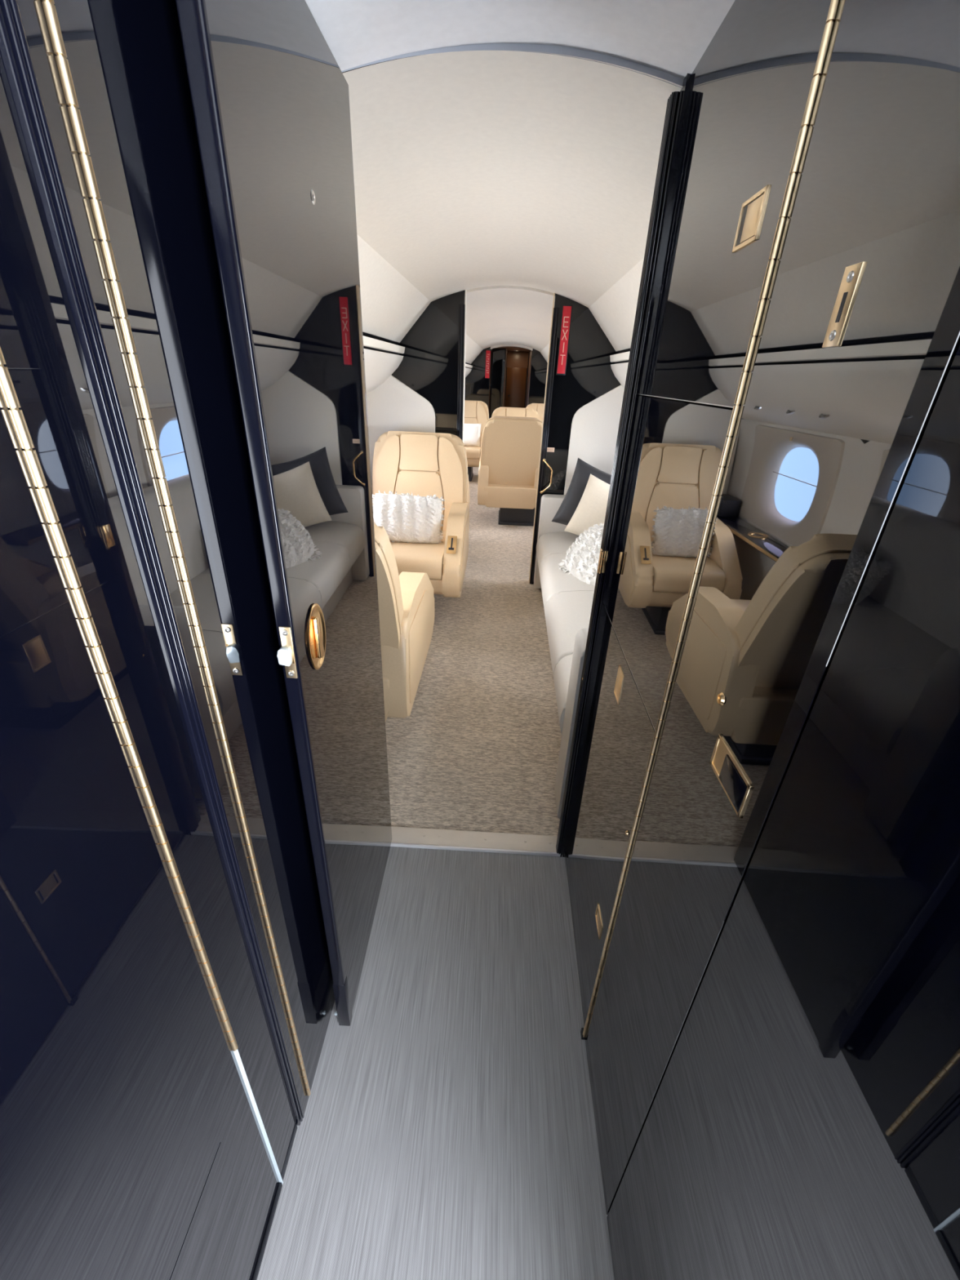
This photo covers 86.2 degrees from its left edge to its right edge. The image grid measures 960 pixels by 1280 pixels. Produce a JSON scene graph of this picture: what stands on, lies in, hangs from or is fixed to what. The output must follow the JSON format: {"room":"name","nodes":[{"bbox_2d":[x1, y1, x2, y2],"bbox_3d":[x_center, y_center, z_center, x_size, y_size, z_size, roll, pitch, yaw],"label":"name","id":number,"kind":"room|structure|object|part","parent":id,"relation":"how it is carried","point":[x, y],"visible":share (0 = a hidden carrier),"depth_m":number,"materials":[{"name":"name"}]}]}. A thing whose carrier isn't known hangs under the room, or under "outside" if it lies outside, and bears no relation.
{"room":"aircraft cabin","nodes":[
{"label":"aircraft cabin","id":0,"kind":"room"},
{"bbox_2d":[0,0,334,1279],"bbox_3d":[-0.710,0.350,0.136,0.733,1.900,2.465,3,27,1],"label":"wall","id":1,"kind":"structure","parent":0,"point":[133,1146],"depth_m":0.49,"materials":[{"name":"black paint"}]},
{"bbox_3d":[-0.369,0.843,0.630,0.001,0.187,0.280,3,27,1],"label":"access panel","id":2,"kind":"part","parent":1,"relation":"part of","materials":[{"name":"black paint"}]},
{"bbox_2d":[252,1182,282,1279],"bbox_3d":[-0.383,1.172,0.631,0.006,0.012,0.720,3,27,1],"label":"baseboard","id":3,"kind":"structure","parent":1,"relation":"attached to","point":[280,1185],"depth_m":0.89,"materials":[{"name":"black"}]},
{"bbox_2d":[175,0,391,1026],"bbox_3d":[-0.276,-0.012,1.013,0.049,1.764,0.541,3,27,1],"label":"door","id":4,"kind":"structure","parent":1,"relation":"in","point":[269,95],"depth_m":0.74,"materials":[{"name":"black paint"}]},
{"bbox_3d":[-0.274,0.018,0.735,0.016,0.083,0.004,3,27,1],"label":"latch plate","id":5,"kind":"part","parent":4,"relation":"part of","materials":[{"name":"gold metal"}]},
{"bbox_3d":[-0.260,-0.005,0.817,0.003,0.111,0.083,3,27,1],"label":"oval pull","id":6,"kind":"part","parent":4,"relation":"part of","materials":[{"name":"gold metal"}]},
{"bbox_3d":[-0.257,-0.004,0.818,0.006,0.074,0.021,3,27,1],"label":"lever","id":7,"kind":"part","parent":4,"relation":"part of","materials":[{"name":"gold metal"}]},
{"bbox_2d":[342,55,416,73],"bbox_3d":[-0.317,-2.147,4.941,1.125,2.040,13.300,3,27,2],"label":"wall","id":8,"kind":"structure","parent":0,"point":[415,55],"depth_m":1.11,"materials":[{"name":"black"}]},
{"bbox_2d":[341,43,683,88],"bbox_3d":[0.064,-0.922,0.835,0.690,0.069,0.002,3,27,1],"label":"trim","id":9,"kind":"structure","parent":8,"relation":"attached to","point":[540,48],"depth_m":0.82,"materials":[{"name":"grey"}]},
{"bbox_2d":[364,348,471,393],"bbox_3d":[-0.589,-1.942,5.094,0.390,1.437,8.345,3,27,2],"label":"wall","id":10,"kind":"structure","parent":0,"point":[379,366],"depth_m":2.84,"materials":[{"name":"fabric"}]},
{"bbox_2d":[362,332,471,368],"bbox_3d":[-0.400,-2.600,4.745,0.067,0.072,8.345,3,27,2],"label":"trim","id":11,"kind":"structure","parent":10,"relation":"attached to","point":[364,334],"depth_m":2.70,"materials":[{"name":"black"}]},
{"bbox_2d":[363,335,472,368],"bbox_3d":[-0.363,-2.595,4.745,0.016,0.036,8.345,3,27,2],"label":"trim","id":12,"kind":"structure","parent":10,"relation":"attached to","point":[367,341],"depth_m":2.62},
{"bbox_2d":[356,234,482,364],"bbox_3d":[-0.340,-2.717,4.661,0.300,0.214,8.380,3,27,2],"label":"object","id":13,"kind":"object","parent":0,"point":[390,304],"depth_m":2.34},
{"bbox_2d":[257,466,614,1279],"bbox_3d":[0.222,-1.189,5.295,2.289,0.036,13.116,3,27,1],"label":"floor","id":14,"kind":"structure","parent":0,"point":[447,1131],"depth_m":1.19,"materials":[{"name":"grey plastic"}]},
{"bbox_2d":[0,0,311,1183],"bbox_3d":[-0.337,0.190,0.603,0.035,1.785,0.134,3,27,1],"label":"door","id":15,"kind":"structure","parent":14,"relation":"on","point":[58,388],"depth_m":0.45,"materials":[{"name":"black paint"}]},
{"bbox_2d":[373,523,434,720],"bbox_3d":[-0.556,-0.119,2.049,0.645,0.980,0.954,3,27,1],"label":"seat","id":16,"kind":"object","parent":14,"relation":"on","point":[406,600],"visible":0.3,"depth_m":1.79,"materials":[{"name":"beige leather"}]},
{"bbox_3d":[-0.563,-0.112,1.714,0.598,0.686,0.352,3,27,1],"label":"backrest","id":17,"kind":"part","parent":16,"relation":"part of","materials":[{"name":"beige leather"}]},
{"bbox_3d":[-0.287,-0.066,2.135,0.096,0.428,0.827,3,27,1],"label":"armrest","id":18,"kind":"part","parent":16,"relation":"part of","materials":[{"name":"beige leather"}]},
{"bbox_3d":[-0.240,-0.057,2.153,0.012,0.299,0.736,3,27,1],"label":"panel","id":19,"kind":"part","parent":16,"relation":"part of","materials":[{"name":"beige leather"}]},
{"bbox_2d":[372,431,469,597],"bbox_3d":[-0.406,-0.688,3.122,0.645,1.018,0.853,3,27,1],"label":"seat","id":20,"kind":"object","parent":14,"relation":"on","point":[421,464],"visible":0.66,"depth_m":3.19,"materials":[{"name":"beige leather"}]},
{"bbox_2d":[372,490,445,543],"bbox_3d":[-0.421,-0.706,2.988,0.436,0.300,0.154,1,27,-3],"label":"knit pillow","id":21,"kind":"object","parent":20,"relation":"on","point":[405,517],"visible":0.91,"depth_m":2.94,"materials":[{"name":"white fabric"}]},
{"bbox_2d":[390,530,446,579],"bbox_3d":[-0.415,-0.532,3.074,0.436,0.126,0.625,3,27,1],"label":"seat cushion","id":22,"kind":"object","parent":20,"relation":"on","point":[430,559],"depth_m":2.81,"materials":[{"name":"beige leather"}]},
{"bbox_2d":[394,471,443,529],"bbox_3d":[-0.392,-0.885,3.291,0.320,0.370,0.122,3,27,1],"label":"lumbar cushion","id":23,"kind":"object","parent":20,"relation":"on","point":[422,483],"depth_m":3.24,"materials":[{"name":"white fabric"}]},
{"bbox_2d":[399,433,439,471],"bbox_3d":[-0.379,-1.169,3.207,0.248,0.216,0.069,3,27,1],"label":"cushion","id":24,"kind":"object","parent":20,"relation":"on","point":[417,451],"depth_m":3.19,"materials":[{"name":"beige leather"}]},
{"bbox_3d":[-0.388,-0.961,3.318,0.598,0.711,0.253,3,27,1],"label":"backrest","id":25,"kind":"part","parent":20,"relation":"part of","materials":[{"name":"beige leather"}]},
{"bbox_3d":[-0.157,-0.534,2.849,0.030,0.050,0.068,3,27,1],"label":"control lever","id":26,"kind":"part","parent":20,"relation":"part of","materials":[{"name":"black"}]},
{"bbox_3d":[-0.157,-0.530,2.852,0.052,0.073,0.100,3,27,1],"label":"control plate","id":27,"kind":"part","parent":20,"relation":"part of","materials":[{"name":"gold metal"}]},
{"bbox_3d":[-0.140,-0.583,3.149,0.096,0.428,0.827,3,27,1],"label":"armrest","id":28,"kind":"part","parent":20,"relation":"part of","materials":[{"name":"beige leather"}]},
{"bbox_3d":[-0.095,-0.561,3.143,0.012,0.299,0.736,3,27,1],"label":"panel","id":29,"kind":"part","parent":20,"relation":"part of","materials":[{"name":"beige leather"}]},
{"bbox_2d":[466,474,469,502],"bbox_3d":[-0.425,-1.265,4.240,0.645,1.018,0.853,3,27,1],"label":"seat","id":30,"kind":"object","parent":14,"relation":"on","point":[468,494],"visible":0.02,"depth_m":4.36,"materials":[{"name":"beige leather"}]},
{"bbox_3d":[-0.112,-1.163,4.307,0.012,0.299,0.736,3,27,1],"label":"panel","id":31,"kind":"part","parent":30,"relation":"part of","materials":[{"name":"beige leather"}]},
{"bbox_2d":[390,826,562,856],"bbox_3d":[-0.003,0.655,1.667,0.680,0.017,0.071,3,27,1],"label":"threshold strip","id":32,"kind":"object","parent":14,"relation":"on","point":[402,837],"visible":0.65,"depth_m":1.66,"materials":[{"name":"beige metal"}]},
{"bbox_2d":[464,400,488,481],"bbox_3d":[-0.196,-2.825,7.280,0.645,1.018,0.853,3,27,1],"label":"seat","id":33,"kind":"object","parent":14,"relation":"on","point":[475,411],"visible":0.18,"depth_m":7.33,"materials":[{"name":"beige leather"}]},
{"bbox_2d":[464,400,476,417],"bbox_3d":[-0.169,-3.306,7.365,0.248,0.216,0.069,3,27,1],"label":"cushion","id":34,"kind":"object","parent":33,"relation":"on","point":[470,406],"depth_m":7.35,"materials":[{"name":"beige leather"}]},
{"bbox_2d":[464,417,477,423],"bbox_3d":[-0.183,-3.022,7.449,0.320,0.370,0.122,3,27,1],"label":"lumbar cushion","id":35,"kind":"object","parent":33,"relation":"on","point":[467,420],"depth_m":7.39,"materials":[{"name":"beige leather"}]},
{"bbox_2d":[463,423,481,446],"bbox_3d":[-0.198,-2.849,7.120,0.420,0.291,0.133,3,27,1],"label":"pillow","id":36,"kind":"object","parent":33,"relation":"on","point":[471,431],"visible":0.6,"depth_m":7.08,"materials":[{"name":"white fabric"}]},
{"bbox_2d":[464,444,480,458],"bbox_3d":[-0.205,-2.669,7.232,0.436,0.126,0.625,3,27,1],"label":"seat cushion","id":37,"kind":"object","parent":33,"relation":"on","point":[472,451],"depth_m":6.96,"materials":[{"name":"beige leather"}]},
{"bbox_3d":[-0.178,-3.098,7.477,0.598,0.711,0.253,3,27,1],"label":"backrest","id":38,"kind":"part","parent":33,"relation":"part of","materials":[{"name":"beige leather"}]},
{"bbox_2d":[477,415,542,526],"bbox_3d":[0.320,-1.741,5.222,0.645,1.018,0.853,3,27,1],"label":"seat","id":39,"kind":"object","parent":14,"relation":"on","point":[508,468],"visible":0.77,"depth_m":4.88,"materials":[{"name":"beige leather"}]},
{"bbox_3d":[0.047,-1.676,5.282,0.096,0.428,0.827,3,27,1],"label":"armrest","id":40,"kind":"part","parent":39,"relation":"part of","materials":[{"name":"beige leather"}]},
{"bbox_3d":[0.313,-1.740,4.885,0.598,0.711,0.253,3,27,1],"label":"backrest","id":41,"kind":"part","parent":39,"relation":"part of","materials":[{"name":"beige leather"}]},
{"bbox_3d":[0.586,-1.648,5.272,0.096,0.428,0.827,3,27,1],"label":"armrest","id":42,"kind":"part","parent":39,"relation":"part of","materials":[{"name":"beige leather"}]},
{"bbox_2d":[491,407,539,419],"bbox_3d":[0.397,-2.165,6.050,0.645,1.018,0.853,3,27,1],"label":"seat","id":43,"kind":"object","parent":14,"relation":"on","point":[500,411],"visible":0.13,"depth_m":6.10,"materials":[{"name":"beige leather"}]},
{"bbox_2d":[506,408,525,417],"bbox_3d":[0.424,-2.647,6.136,0.248,0.216,0.069,3,27,1],"label":"cushion","id":44,"kind":"object","parent":43,"relation":"on","point":[519,412],"depth_m":6.10,"materials":[{"name":"beige leather"}]},
{"bbox_2d":[525,403,544,422],"bbox_3d":[0.902,-2.768,7.259,0.645,1.018,0.853,3,27,1],"label":"seat","id":45,"kind":"object","parent":14,"relation":"on","point":[539,407],"visible":0.06,"depth_m":7.32,"materials":[{"name":"beige leather"}]},
{"bbox_2d":[537,404,543,420],"bbox_3d":[0.929,-3.249,7.345,0.248,0.216,0.069,3,27,1],"label":"cushion","id":46,"kind":"object","parent":45,"relation":"on","point":[540,406],"depth_m":7.32,"materials":[{"name":"beige leather"}]},
{"bbox_2d":[533,493,595,818],"bbox_3d":[0.686,-0.244,2.551,0.712,0.834,2.263,3,27,2],"label":"sofa","id":47,"kind":"object","parent":14,"relation":"on","point":[567,600],"visible":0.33,"depth_m":2.28,"materials":[{"name":"white leather"}]},
{"bbox_3d":[0.734,-0.657,3.543,0.670,0.635,0.120,3,27,2],"label":"arm","id":48,"kind":"part","parent":47,"relation":"part of","materials":[{"name":"white leather"}]},
{"bbox_2d":[536,531,579,573],"bbox_3d":[0.664,-0.528,3.289,0.587,0.204,0.446,3,27,2],"label":"seat cushion","id":49,"kind":"object","parent":47,"relation":"on","point":[548,543],"depth_m":3.27,"materials":[{"name":"white leather"}]},
{"bbox_2d":[553,653,573,733],"bbox_3d":[0.573,0.207,1.857,0.587,0.204,0.301,3,27,2],"label":"seat cushion","id":50,"kind":"object","parent":47,"relation":"on","point":[562,671],"depth_m":1.85,"materials":[{"name":"white leather"}]},
{"bbox_2d":[539,552,595,610],"bbox_3d":[0.634,-0.285,2.816,0.587,0.204,0.611,3,27,2],"label":"seat cushion","id":51,"kind":"object","parent":47,"relation":"on","point":[553,580],"depth_m":2.69,"materials":[{"name":"white leather"}]},
{"bbox_2d":[544,590,594,675],"bbox_3d":[0.599,-0.004,2.268,0.587,0.204,0.616,3,27,2],"label":"seat cushion","id":52,"kind":"object","parent":47,"relation":"on","point":[566,612],"depth_m":2.26,"materials":[{"name":"white leather"}]},
{"bbox_3d":[0.613,0.304,1.643,0.671,0.660,0.140,3,27,2],"label":"arm","id":53,"kind":"part","parent":47,"relation":"part of","materials":[{"name":"white leather"}]},
{"bbox_2d":[558,523,604,586],"bbox_3d":[0.636,-0.411,2.638,0.314,0.317,0.462,-12,30,-25],"label":"knit pillow","id":54,"kind":"object","parent":47,"relation":"on","point":[582,557],"visible":0.35,"depth_m":2.62,"materials":[{"name":"white fabric"}]},
{"bbox_2d":[551,457,611,525],"bbox_3d":[0.734,-0.878,3.279,0.524,0.517,0.172,6,28,7],"label":"pillow","id":55,"kind":"object","parent":47,"relation":"on","point":[583,470],"visible":0.34,"depth_m":3.22,"materials":[{"name":"fabric"}]},
{"bbox_2d":[564,473,609,535],"bbox_3d":[0.766,-0.770,3.159,0.467,0.457,0.169,7,28,9],"label":"pillow","id":56,"kind":"object","parent":47,"relation":"on","point":[591,509],"visible":0.47,"depth_m":3.11,"materials":[{"name":"fabric"}]},
{"bbox_2d":[564,0,839,1039],"bbox_3d":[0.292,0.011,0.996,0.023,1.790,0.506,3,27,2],"label":"storage cabinet","id":57,"kind":"object","parent":14,"relation":"on","point":[753,92],"visible":0.99,"depth_m":0.75,"materials":[{"name":"black paint"}]},
{"bbox_3d":[0.279,0.413,1.210,0.016,0.850,0.494,3,27,2],"label":"cabinet door","id":58,"kind":"part","parent":57,"relation":"part of","materials":[{"name":"black paint"}]},
{"bbox_3d":[0.303,-0.170,0.909,0.016,0.458,0.494,3,27,2],"label":"cabinet door","id":59,"kind":"part","parent":57,"relation":"part of","materials":[{"name":"black paint"}]},
{"bbox_3d":[0.321,-0.581,0.697,0.016,0.462,0.494,3,27,2],"label":"cabinet door","id":60,"kind":"part","parent":57,"relation":"part of","materials":[{"name":"black paint"}]},
{"bbox_2d":[584,0,959,1279],"bbox_3d":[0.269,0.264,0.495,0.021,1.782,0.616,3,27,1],"label":"closet","id":61,"kind":"object","parent":14,"relation":"on","point":[772,1038],"visible":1,"depth_m":0.40,"materials":[{"name":"black paint"}]},
{"bbox_3d":[0.268,0.144,0.551,0.003,0.043,0.084,3,27,1],"label":"flush pull","id":62,"kind":"part","parent":61,"relation":"part of","materials":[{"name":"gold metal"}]},
{"bbox_3d":[0.264,0.328,0.370,0.018,1.782,0.336,3,27,1],"label":"closet door","id":63,"kind":"part","parent":61,"relation":"part of","materials":[{"name":"black paint"}]},
{"bbox_3d":[0.286,-0.263,0.405,0.003,0.055,0.022,3,27,1],"label":"strike plate","id":64,"kind":"part","parent":61,"relation":"part of","materials":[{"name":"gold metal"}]},
{"bbox_2d":[366,289,624,584],"bbox_3d":[0.144,-1.302,3.354,2.240,1.950,0.092,3,27,1],"label":"wall","id":65,"kind":"structure","parent":0,"point":[581,415],"depth_m":3.21,"materials":[{"name":"black paint"}]},
{"bbox_3d":[-0.595,-1.067,3.501,0.583,1.321,0.017,3,27,2],"label":"upholstered panel","id":66,"kind":"part","parent":65,"relation":"part of","materials":[{"name":"white leather"}]},
{"bbox_3d":[-0.136,-1.213,3.414,0.039,1.715,0.075,3,27,1],"label":"door moulding","id":67,"kind":"part","parent":65,"relation":"part of","materials":[{"name":"black paint"}]},
{"bbox_3d":[0.416,-1.180,3.395,0.039,1.715,0.075,3,27,1],"label":"door moulding","id":68,"kind":"part","parent":65,"relation":"part of","materials":[{"name":"black paint"}]},
{"bbox_2d":[540,458,552,493],"bbox_3d":[0.437,-1.077,3.389,0.081,0.226,0.028,20,32,30],"label":"handle","id":69,"kind":"object","parent":65,"relation":"attached to","point":[544,460],"visible":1,"depth_m":3.37,"materials":[{"name":"gold metal"}]},
{"bbox_2d":[546,447,554,452],"bbox_3d":[0.457,-1.242,3.349,0.056,0.028,0.006,3,27,2],"label":"name plate","id":70,"kind":"object","parent":65,"relation":"attached to","point":[548,449],"visible":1,"depth_m":3.35,"materials":[{"name":"beige"}]},
{"bbox_2d":[555,305,572,375],"bbox_3d":[0.502,-1.784,3.065,0.058,0.360,0.012,3,27,2],"label":"exit sign","id":71,"kind":"object","parent":65,"relation":"attached to","point":[566,311],"visible":1,"depth_m":3.06,"materials":[{"name":"red plastic"}]},
{"bbox_3d":[0.859,-0.980,3.453,0.583,1.321,0.017,3,27,2],"label":"upholstered panel","id":72,"kind":"part","parent":65,"relation":"part of","materials":[{"name":"white leather"}]},
{"bbox_2d":[488,348,505,418],"bbox_3d":[0.291,-4.212,9.207,0.230,1.765,0.034,3,27,1],"label":"wall","id":73,"kind":"structure","parent":0,"point":[498,357],"depth_m":9.00,"materials":[{"name":"black paint"}]},
{"bbox_2d":[464,343,547,407],"bbox_3d":[0.482,-4.026,8.660,2.240,1.950,0.070,3,27,2],"label":"wall","id":74,"kind":"structure","parent":0,"point":[477,386],"depth_m":8.51,"materials":[{"name":"black paint"}]},
{"bbox_2d":[484,350,490,377],"bbox_3d":[0.128,-4.518,8.418,0.070,0.400,0.011,3,27,2],"label":"wall sign","id":75,"kind":"object","parent":74,"relation":"attached to","point":[488,352],"visible":1,"depth_m":8.41,"materials":[{"name":"red plastic"}]},
{"bbox_2d":[488,351,527,414],"bbox_3d":[0.598,-4.948,10.510,1.900,1.900,0.050,3,27,2],"label":"wall","id":76,"kind":"structure","parent":0,"point":[491,352],"depth_m":10.38,"materials":[{"name":"brown wood"}]},
{"bbox_2d":[502,348,506,407],"bbox_3d":[0.418,-4.202,9.198,0.026,1.765,0.060,3,27,1],"label":"trim","id":77,"kind":"structure","parent":76,"relation":"attached to","point":[505,348],"depth_m":8.97,"materials":[{"name":"brown wood"}]},
{"bbox_2d":[490,346,530,352],"bbox_3d":[0.574,-5.236,9.260,1.274,0.025,2.130,3,27,1],"label":"ceiling","id":78,"kind":"structure","parent":0,"point":[508,348],"depth_m":8.67,"materials":[{"name":"brown wood"}]},
{"bbox_2d":[342,49,682,351],"bbox_3d":[0.277,-2.848,4.581,0.924,0.140,8.434,3,27,2],"label":"ceiling","id":79,"kind":"structure","parent":0,"point":[513,180],"depth_m":1.28,"materials":[{"name":"white paint"}]},
{"bbox_2d":[304,0,734,79],"bbox_3d":[0.014,-0.363,-0.263,0.690,0.058,2.465,3,27,1],"label":"ceiling","id":80,"kind":"structure","parent":0,"point":[670,37],"depth_m":0.76,"materials":[{"name":"white paint"}]},
{"bbox_2d":[524,350,532,408],"bbox_3d":[0.882,-4.398,9.615,0.030,1.765,2.010,3,27,2],"label":"wall","id":81,"kind":"structure","parent":0,"point":[531,351],"depth_m":9.24,"materials":[{"name":"brown wood"}]},
{"bbox_2d":[505,351,528,408],"bbox_3d":[0.671,-4.566,9.913,0.400,1.755,0.050,3,27,2],"label":"door","id":82,"kind":"structure","parent":81,"relation":"in","point":[517,364],"depth_m":9.71,"materials":[{"name":"brown wood"}]},
{"bbox_3d":[0.699,-5.231,9.578,0.400,0.265,0.035,3,27,2],"label":"header panel","id":83,"kind":"part","parent":82,"relation":"part of","materials":[{"name":"brown wood"}]},
{"bbox_2d":[540,257,644,362],"bbox_3d":[0.877,-2.645,4.621,0.300,0.214,8.380,3,27,2],"label":"wall","id":84,"kind":"structure","parent":0,"point":[615,311],"depth_m":2.47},
{"bbox_2d":[610,362,628,387],"bbox_3d":[1.062,-1.845,5.040,0.390,1.437,8.345,3,27,2],"label":"wall","id":85,"kind":"structure","parent":0,"point":[620,370],"depth_m":2.95,"materials":[{"name":"fabric"}]},
{"bbox_2d":[609,351,630,362],"bbox_3d":[0.892,-2.520,4.704,0.016,0.036,8.345,3,27,2],"label":"trim","id":86,"kind":"structure","parent":85,"relation":"attached to","point":[624,356],"depth_m":2.81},
{"bbox_2d":[613,348,630,364],"bbox_3d":[0.929,-2.522,4.700,0.067,0.072,8.345,3,27,2],"label":"trim","id":87,"kind":"structure","parent":85,"relation":"attached to","point":[627,349],"depth_m":2.90,"materials":[{"name":"black"}]},
{"bbox_2d":[650,395,733,408],"bbox_3d":[0.690,0.124,0.688,0.795,1.900,1.165,3,27,1],"label":"trim","id":88,"kind":"structure","parent":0,"point":[651,396],"depth_m":0.77,"materials":[{"name":"black paint"}]},
{"bbox_3d":[0.740,-0.148,1.221,0.824,1.900,0.035,3,27,1],"label":"wall","id":89,"kind":"structure","parent":0,"visible":0},
{"bbox_2d":[555,73,691,857],"bbox_3d":[0.302,-0.121,1.241,0.057,1.800,0.061,3,27,1],"label":"trim","id":90,"kind":"structure","parent":89,"relation":"attached to","point":[677,101],"depth_m":1.04,"materials":[{"name":"black wood"}]}
]}

